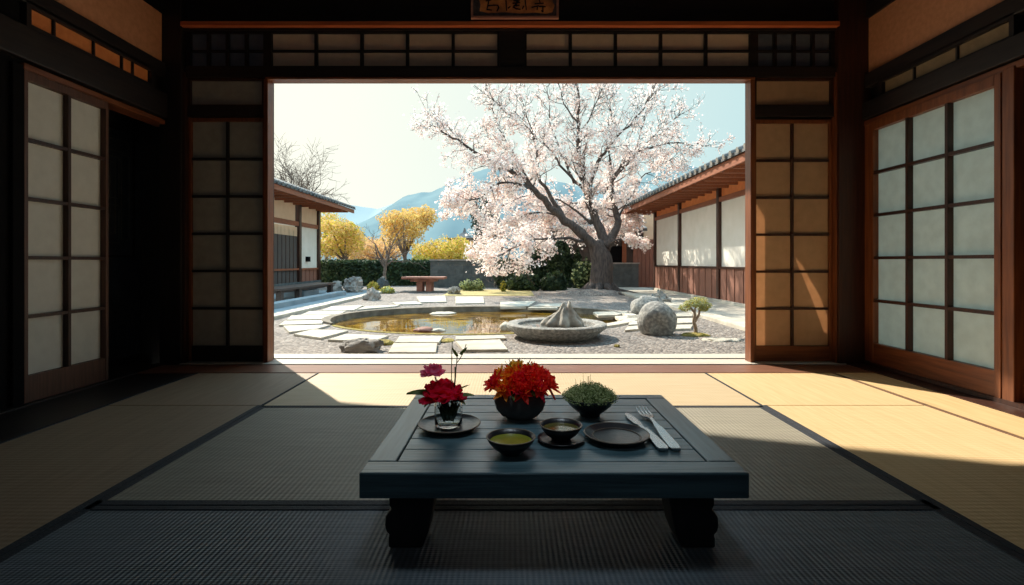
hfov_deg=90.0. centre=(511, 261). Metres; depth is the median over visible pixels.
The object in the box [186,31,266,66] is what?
window
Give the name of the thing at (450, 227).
hills
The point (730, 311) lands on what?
walkway
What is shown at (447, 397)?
flower vase
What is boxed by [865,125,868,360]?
trim
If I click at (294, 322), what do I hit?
paving slab
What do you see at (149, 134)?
door frame
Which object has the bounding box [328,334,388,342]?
paving slab
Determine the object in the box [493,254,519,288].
bush
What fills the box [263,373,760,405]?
mat
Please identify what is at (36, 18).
window
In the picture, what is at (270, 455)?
mat
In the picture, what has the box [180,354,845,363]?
trim
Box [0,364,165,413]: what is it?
trim
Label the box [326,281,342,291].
boulder
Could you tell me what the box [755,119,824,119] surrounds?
wall
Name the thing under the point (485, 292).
lawn
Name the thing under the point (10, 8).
trim
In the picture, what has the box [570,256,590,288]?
bush
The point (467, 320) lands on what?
pond
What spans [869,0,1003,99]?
wall
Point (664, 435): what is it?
fork
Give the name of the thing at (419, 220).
tree
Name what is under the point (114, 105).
trim
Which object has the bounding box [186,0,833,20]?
wall
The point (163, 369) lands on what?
trim
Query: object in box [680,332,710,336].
clump
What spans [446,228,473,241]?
pavilion
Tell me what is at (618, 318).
paving slab
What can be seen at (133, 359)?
floor
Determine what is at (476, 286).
shrub
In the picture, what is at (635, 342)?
gravel ground
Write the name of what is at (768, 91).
window
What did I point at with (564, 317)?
rock
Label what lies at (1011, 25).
window
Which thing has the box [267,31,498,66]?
window
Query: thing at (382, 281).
boulder
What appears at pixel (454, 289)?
boulder
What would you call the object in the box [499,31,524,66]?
trim
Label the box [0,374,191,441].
trim
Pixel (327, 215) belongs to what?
tree
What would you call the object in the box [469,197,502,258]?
tree
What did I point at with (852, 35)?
pillar
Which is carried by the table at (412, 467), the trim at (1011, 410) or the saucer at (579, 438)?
the saucer at (579, 438)
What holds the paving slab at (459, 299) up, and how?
on the gravel ground at (635, 342)
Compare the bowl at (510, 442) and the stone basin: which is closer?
the bowl at (510, 442)
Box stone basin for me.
[506,317,606,341]
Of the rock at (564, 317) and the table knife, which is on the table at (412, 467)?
the table knife
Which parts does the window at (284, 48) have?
pane, pane, pane, pane, pane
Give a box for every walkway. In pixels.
[274,290,366,312]
[556,287,646,290]
[620,288,744,320]
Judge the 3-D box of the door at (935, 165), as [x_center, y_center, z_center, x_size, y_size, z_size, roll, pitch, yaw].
[2.780,-0.149,3.415,0.055,1.838,1.060,0,0,0]
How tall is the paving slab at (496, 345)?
0.050 m
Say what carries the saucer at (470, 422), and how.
on the table at (412, 467)
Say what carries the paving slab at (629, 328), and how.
on the gravel ground at (635, 342)
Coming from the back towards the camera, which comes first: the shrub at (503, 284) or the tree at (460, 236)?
the tree at (460, 236)
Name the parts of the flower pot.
pot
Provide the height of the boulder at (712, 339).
0.050 m
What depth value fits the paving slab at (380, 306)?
10.12 m
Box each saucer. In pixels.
[418,414,480,434]
[537,432,584,446]
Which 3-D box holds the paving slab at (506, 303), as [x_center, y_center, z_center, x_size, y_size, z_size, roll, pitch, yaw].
[0.146,0.915,10.945,0.821,0.050,1.570,0,0,0]
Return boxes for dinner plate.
[584,422,649,446]
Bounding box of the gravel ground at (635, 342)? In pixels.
[274,286,744,353]
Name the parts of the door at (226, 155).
paper pane, paper pane, paper pane, paper pane, paper pane, paper pane, rail, paper pane, paper pane, paper pane, paper pane, paper pane, paper pane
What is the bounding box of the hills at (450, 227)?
[321,166,697,259]
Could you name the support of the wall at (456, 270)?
on the gravel ground at (635, 342)
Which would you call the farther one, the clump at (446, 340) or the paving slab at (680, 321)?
the paving slab at (680, 321)
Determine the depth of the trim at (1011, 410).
3.14 m
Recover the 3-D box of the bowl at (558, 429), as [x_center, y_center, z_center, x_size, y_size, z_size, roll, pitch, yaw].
[0.149,0.515,1.556,0.130,0.045,0.130,0,0,0]
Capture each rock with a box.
[413,326,432,331]
[431,328,445,331]
[500,322,509,330]
[540,300,583,327]
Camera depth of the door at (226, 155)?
4.11 m
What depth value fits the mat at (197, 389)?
3.16 m
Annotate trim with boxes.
[0,0,163,409]
[0,0,166,117]
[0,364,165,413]
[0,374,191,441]
[9,61,23,406]
[20,63,164,126]
[138,365,873,373]
[157,358,846,364]
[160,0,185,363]
[180,21,839,27]
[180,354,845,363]
[182,72,189,362]
[184,28,835,30]
[184,67,835,77]
[187,106,263,117]
[264,79,272,362]
[265,77,754,83]
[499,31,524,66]
[745,79,754,362]
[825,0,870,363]
[827,72,836,362]
[847,364,1023,417]
[862,0,1023,119]
[863,360,1023,409]
[864,58,1023,125]
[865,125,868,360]
[866,0,894,18]
[1002,65,1023,401]
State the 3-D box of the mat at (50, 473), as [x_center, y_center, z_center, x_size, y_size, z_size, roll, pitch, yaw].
[-1.830,0.825,1.905,0.876,0.054,1.906,0,0,0]
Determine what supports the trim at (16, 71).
attached to the wall at (124, 272)
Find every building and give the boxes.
[274,178,355,286]
[538,214,652,286]
[621,143,744,307]
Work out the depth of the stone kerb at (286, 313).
9.89 m
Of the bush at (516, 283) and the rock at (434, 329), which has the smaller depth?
the rock at (434, 329)
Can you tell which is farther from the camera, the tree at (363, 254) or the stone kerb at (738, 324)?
the tree at (363, 254)
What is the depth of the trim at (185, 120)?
4.05 m
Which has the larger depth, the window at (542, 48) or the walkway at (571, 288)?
the walkway at (571, 288)
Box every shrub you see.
[366,281,379,289]
[380,286,395,293]
[458,278,472,290]
[469,278,484,290]
[500,281,506,291]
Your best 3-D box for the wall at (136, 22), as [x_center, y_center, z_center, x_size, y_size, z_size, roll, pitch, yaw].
[-2.810,-1.650,1.350,0.120,0.700,5.900,0,0,0]
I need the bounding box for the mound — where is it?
[554,289,621,295]
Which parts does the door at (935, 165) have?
paper pane, paper pane, paper pane, paper pane, paper pane, paper pane, paper pane, paper pane, paper pane, paper pane, rail, paper pane, paper pane, paper pane, paper pane, paper pane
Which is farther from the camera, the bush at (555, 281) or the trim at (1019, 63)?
the bush at (555, 281)
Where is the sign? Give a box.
[471,0,558,19]
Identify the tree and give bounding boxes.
[274,133,348,200]
[321,213,352,259]
[321,217,366,259]
[330,235,414,259]
[355,216,435,279]
[375,204,437,259]
[402,84,734,295]
[410,234,471,258]
[447,236,491,258]
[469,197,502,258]
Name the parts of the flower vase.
stem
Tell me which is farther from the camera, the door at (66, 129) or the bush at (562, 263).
the bush at (562, 263)
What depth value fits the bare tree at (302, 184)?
29.66 m
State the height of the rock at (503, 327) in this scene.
0.134 m
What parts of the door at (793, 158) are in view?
paper pane, paper pane, paper pane, paper pane, paper pane, paper pane, rail, paper pane, paper pane, paper pane, paper pane, paper pane, paper pane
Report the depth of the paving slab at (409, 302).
10.98 m
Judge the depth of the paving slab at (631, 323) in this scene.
7.41 m
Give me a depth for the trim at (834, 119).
4.06 m
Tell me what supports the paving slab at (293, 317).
on the gravel ground at (635, 342)
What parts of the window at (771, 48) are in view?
pane, pane, pane, pane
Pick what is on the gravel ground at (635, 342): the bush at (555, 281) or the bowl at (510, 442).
the bush at (555, 281)
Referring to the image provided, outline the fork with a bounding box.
[636,406,680,450]
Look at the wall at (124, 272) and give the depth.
4.50 m
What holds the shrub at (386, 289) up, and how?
on the gravel ground at (635, 342)
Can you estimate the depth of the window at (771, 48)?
4.10 m
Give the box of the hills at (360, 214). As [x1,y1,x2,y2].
[321,204,391,241]
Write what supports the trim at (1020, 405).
on the floor
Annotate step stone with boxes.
[284,289,318,296]
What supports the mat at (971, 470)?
on the floor
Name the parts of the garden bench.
leg, leg, leg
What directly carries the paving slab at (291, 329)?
on the gravel ground at (635, 342)
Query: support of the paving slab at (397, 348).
on the gravel ground at (635, 342)
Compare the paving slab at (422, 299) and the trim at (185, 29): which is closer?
the trim at (185, 29)
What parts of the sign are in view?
sign panel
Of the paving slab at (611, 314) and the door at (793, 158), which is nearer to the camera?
the door at (793, 158)
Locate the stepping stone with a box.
[430,311,455,314]
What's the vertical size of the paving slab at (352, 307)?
0.050 m
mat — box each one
[0,405,261,555]
[0,506,1023,584]
[90,406,933,505]
[107,373,318,405]
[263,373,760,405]
[705,373,927,405]
[762,405,1023,555]
[837,373,1023,436]
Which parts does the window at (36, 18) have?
pane, pane, pane, pane, pane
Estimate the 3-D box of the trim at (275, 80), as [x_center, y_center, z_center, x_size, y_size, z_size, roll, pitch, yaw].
[-0.015,-1.454,4.098,3.874,0.019,0.105,0,0,0]
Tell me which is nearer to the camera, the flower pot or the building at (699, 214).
the flower pot
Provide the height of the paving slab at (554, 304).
0.050 m
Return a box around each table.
[359,395,748,547]
[399,276,447,292]
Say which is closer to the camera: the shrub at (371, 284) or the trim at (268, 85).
the trim at (268, 85)
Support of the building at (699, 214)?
on the gravel ground at (635, 342)
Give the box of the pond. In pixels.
[321,306,637,334]
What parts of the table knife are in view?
blade, handle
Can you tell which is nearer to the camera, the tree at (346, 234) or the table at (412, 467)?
the table at (412, 467)
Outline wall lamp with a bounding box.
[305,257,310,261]
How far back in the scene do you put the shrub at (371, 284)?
15.90 m
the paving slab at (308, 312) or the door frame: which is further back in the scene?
the paving slab at (308, 312)
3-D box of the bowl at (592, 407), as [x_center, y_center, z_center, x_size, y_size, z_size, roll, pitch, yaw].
[0.277,0.510,1.820,0.190,0.066,0.190,0,0,0]
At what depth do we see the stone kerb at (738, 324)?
8.08 m
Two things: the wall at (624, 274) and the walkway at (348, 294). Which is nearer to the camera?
the walkway at (348, 294)
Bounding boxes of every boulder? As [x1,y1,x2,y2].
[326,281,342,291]
[339,338,383,352]
[343,276,363,292]
[362,287,380,300]
[377,276,388,290]
[447,286,460,293]
[630,295,663,314]
[637,301,676,335]
[651,290,671,301]
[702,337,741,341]
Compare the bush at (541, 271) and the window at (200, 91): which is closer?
the window at (200, 91)
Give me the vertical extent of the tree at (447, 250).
2.430 m
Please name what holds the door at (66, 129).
in the wall at (124, 272)
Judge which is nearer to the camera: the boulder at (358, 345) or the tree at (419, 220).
the boulder at (358, 345)
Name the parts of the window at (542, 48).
pane, pane, pane, pane, pane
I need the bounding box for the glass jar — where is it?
[434,400,462,428]
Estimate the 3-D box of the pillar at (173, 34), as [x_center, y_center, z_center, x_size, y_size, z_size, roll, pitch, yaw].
[-2.685,-0.740,4.110,0.170,3.120,0.180,0,0,0]
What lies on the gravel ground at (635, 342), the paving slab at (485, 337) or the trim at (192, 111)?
the paving slab at (485, 337)
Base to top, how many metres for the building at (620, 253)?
2.850 m
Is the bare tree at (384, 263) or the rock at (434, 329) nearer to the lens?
the rock at (434, 329)
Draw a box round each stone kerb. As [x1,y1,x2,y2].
[274,291,382,319]
[622,292,744,330]
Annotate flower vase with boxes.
[406,341,473,428]
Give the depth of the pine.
6.43 m
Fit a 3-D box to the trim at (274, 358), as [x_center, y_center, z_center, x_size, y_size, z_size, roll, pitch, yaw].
[0.000,0.880,4.112,5.600,0.160,0.295,0,0,0]
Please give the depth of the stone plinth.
11.32 m
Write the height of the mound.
0.182 m
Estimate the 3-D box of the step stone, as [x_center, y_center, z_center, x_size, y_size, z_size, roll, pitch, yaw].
[-5.550,0.815,13.500,0.560,0.170,1.000,0,0,0]
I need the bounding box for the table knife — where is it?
[625,413,668,450]
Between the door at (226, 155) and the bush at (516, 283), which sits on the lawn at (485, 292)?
the bush at (516, 283)
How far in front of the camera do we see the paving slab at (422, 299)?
12.15 m
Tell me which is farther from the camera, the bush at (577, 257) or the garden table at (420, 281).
the bush at (577, 257)
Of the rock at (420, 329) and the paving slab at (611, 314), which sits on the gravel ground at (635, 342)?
the paving slab at (611, 314)
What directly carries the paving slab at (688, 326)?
on the gravel ground at (635, 342)
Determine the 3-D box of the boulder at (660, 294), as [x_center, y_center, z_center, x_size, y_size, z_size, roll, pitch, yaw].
[3.240,0.773,11.214,0.475,0.335,0.351,0,0,23]
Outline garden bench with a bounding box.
[274,282,335,300]
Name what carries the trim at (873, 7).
attached to the wall at (901, 26)
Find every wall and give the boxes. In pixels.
[55,0,161,89]
[109,109,139,360]
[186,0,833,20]
[429,259,521,286]
[568,263,639,286]
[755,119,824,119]
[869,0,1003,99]
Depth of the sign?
3.99 m
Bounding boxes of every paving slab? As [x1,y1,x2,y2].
[279,320,322,326]
[284,325,329,333]
[287,315,328,320]
[294,329,347,339]
[302,311,345,314]
[322,305,362,311]
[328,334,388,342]
[357,305,399,310]
[388,343,436,353]
[392,301,422,305]
[395,336,442,344]
[416,296,446,302]
[456,296,483,304]
[456,335,505,340]
[456,339,507,351]
[500,301,535,308]
[528,303,561,309]
[593,311,628,317]
[615,315,636,320]
[625,326,638,331]
[628,321,636,325]
[675,324,692,330]
[676,312,692,317]
[677,318,692,324]
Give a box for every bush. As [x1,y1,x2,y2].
[411,255,430,259]
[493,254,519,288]
[505,271,540,290]
[519,244,550,286]
[539,270,568,290]
[549,233,572,287]
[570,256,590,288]
[571,248,581,287]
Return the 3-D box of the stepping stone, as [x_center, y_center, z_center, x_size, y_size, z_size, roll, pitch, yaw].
[-1.318,0.978,9.816,0.537,0.054,0.418,0,0,0]
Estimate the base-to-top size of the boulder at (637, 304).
0.353 m
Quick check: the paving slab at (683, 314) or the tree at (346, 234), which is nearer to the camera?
the paving slab at (683, 314)
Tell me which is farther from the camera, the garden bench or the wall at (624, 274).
the wall at (624, 274)
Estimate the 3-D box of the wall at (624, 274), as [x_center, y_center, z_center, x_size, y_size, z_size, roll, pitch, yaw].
[3.175,0.469,18.300,2.710,0.897,0.320,0,0,0]
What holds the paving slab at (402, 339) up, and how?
on the gravel ground at (635, 342)
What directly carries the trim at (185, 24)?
attached to the wall at (196, 10)
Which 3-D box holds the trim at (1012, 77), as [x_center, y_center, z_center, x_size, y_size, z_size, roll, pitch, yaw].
[2.792,-0.143,2.845,0.075,1.874,0.070,0,0,0]
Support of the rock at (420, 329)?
in the pond
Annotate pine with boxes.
[678,296,712,332]
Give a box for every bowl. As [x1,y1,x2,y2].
[486,428,535,456]
[540,418,582,441]
[563,394,616,417]
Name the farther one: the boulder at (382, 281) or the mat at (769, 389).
the boulder at (382, 281)
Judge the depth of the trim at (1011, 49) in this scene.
3.23 m
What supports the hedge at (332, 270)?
on the gravel ground at (635, 342)
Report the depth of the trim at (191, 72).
4.05 m
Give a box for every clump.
[380,339,393,345]
[441,338,454,342]
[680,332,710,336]
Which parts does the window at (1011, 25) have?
pane, pane, pane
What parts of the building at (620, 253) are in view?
doorway, post, panel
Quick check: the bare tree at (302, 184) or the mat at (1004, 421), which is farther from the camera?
the bare tree at (302, 184)
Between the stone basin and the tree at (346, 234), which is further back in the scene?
the tree at (346, 234)
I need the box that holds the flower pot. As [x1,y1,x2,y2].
[483,358,560,420]
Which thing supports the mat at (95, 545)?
on the floor
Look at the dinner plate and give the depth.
1.58 m
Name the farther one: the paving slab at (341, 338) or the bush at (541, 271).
the bush at (541, 271)
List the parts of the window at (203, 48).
pane, pane, pane, pane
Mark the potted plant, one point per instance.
(590, 400)
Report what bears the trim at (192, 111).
attached to the door frame
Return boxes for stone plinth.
[274,291,345,308]
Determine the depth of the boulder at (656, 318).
6.39 m
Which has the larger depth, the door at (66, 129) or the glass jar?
the door at (66, 129)
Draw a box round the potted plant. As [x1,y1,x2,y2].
[562,374,619,417]
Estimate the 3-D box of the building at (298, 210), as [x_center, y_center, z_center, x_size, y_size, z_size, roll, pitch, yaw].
[-8.385,-1.312,15.447,4.630,4.465,9.205,0,0,0]
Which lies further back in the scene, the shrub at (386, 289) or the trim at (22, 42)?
the shrub at (386, 289)
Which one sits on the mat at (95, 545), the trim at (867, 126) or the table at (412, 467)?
the table at (412, 467)
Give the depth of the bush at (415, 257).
21.90 m
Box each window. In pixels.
[20,0,153,86]
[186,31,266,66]
[187,78,264,105]
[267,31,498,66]
[525,31,753,66]
[754,31,834,66]
[755,78,833,118]
[879,12,1023,95]
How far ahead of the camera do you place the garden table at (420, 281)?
15.45 m
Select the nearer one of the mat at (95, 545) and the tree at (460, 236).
the mat at (95, 545)
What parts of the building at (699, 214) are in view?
post, wall panel, panel, post, wall panel, panel, rail, rail, post, wall panel, panel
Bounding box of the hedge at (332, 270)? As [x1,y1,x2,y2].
[321,258,430,285]
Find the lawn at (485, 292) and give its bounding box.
[442,290,533,295]
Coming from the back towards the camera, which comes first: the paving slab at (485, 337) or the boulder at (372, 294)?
the boulder at (372, 294)
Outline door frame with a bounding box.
[140,84,273,363]
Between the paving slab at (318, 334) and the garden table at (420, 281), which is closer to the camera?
the paving slab at (318, 334)
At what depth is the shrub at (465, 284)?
16.16 m
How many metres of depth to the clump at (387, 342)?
5.69 m
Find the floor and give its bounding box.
[109,353,151,370]
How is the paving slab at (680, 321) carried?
on the gravel ground at (635, 342)
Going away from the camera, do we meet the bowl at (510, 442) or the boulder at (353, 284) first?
the bowl at (510, 442)
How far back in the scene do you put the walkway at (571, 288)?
18.07 m
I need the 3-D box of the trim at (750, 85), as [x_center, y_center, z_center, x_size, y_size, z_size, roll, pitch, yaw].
[1.905,-0.327,4.100,0.035,2.246,0.100,0,0,0]
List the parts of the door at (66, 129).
paper pane, paper pane, paper pane, paper pane, paper pane, rail, paper pane, paper pane, paper pane, paper pane, paper pane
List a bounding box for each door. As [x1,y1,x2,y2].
[24,70,108,403]
[189,118,263,361]
[755,120,831,361]
[869,73,1001,397]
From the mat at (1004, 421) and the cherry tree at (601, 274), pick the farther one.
the cherry tree at (601, 274)

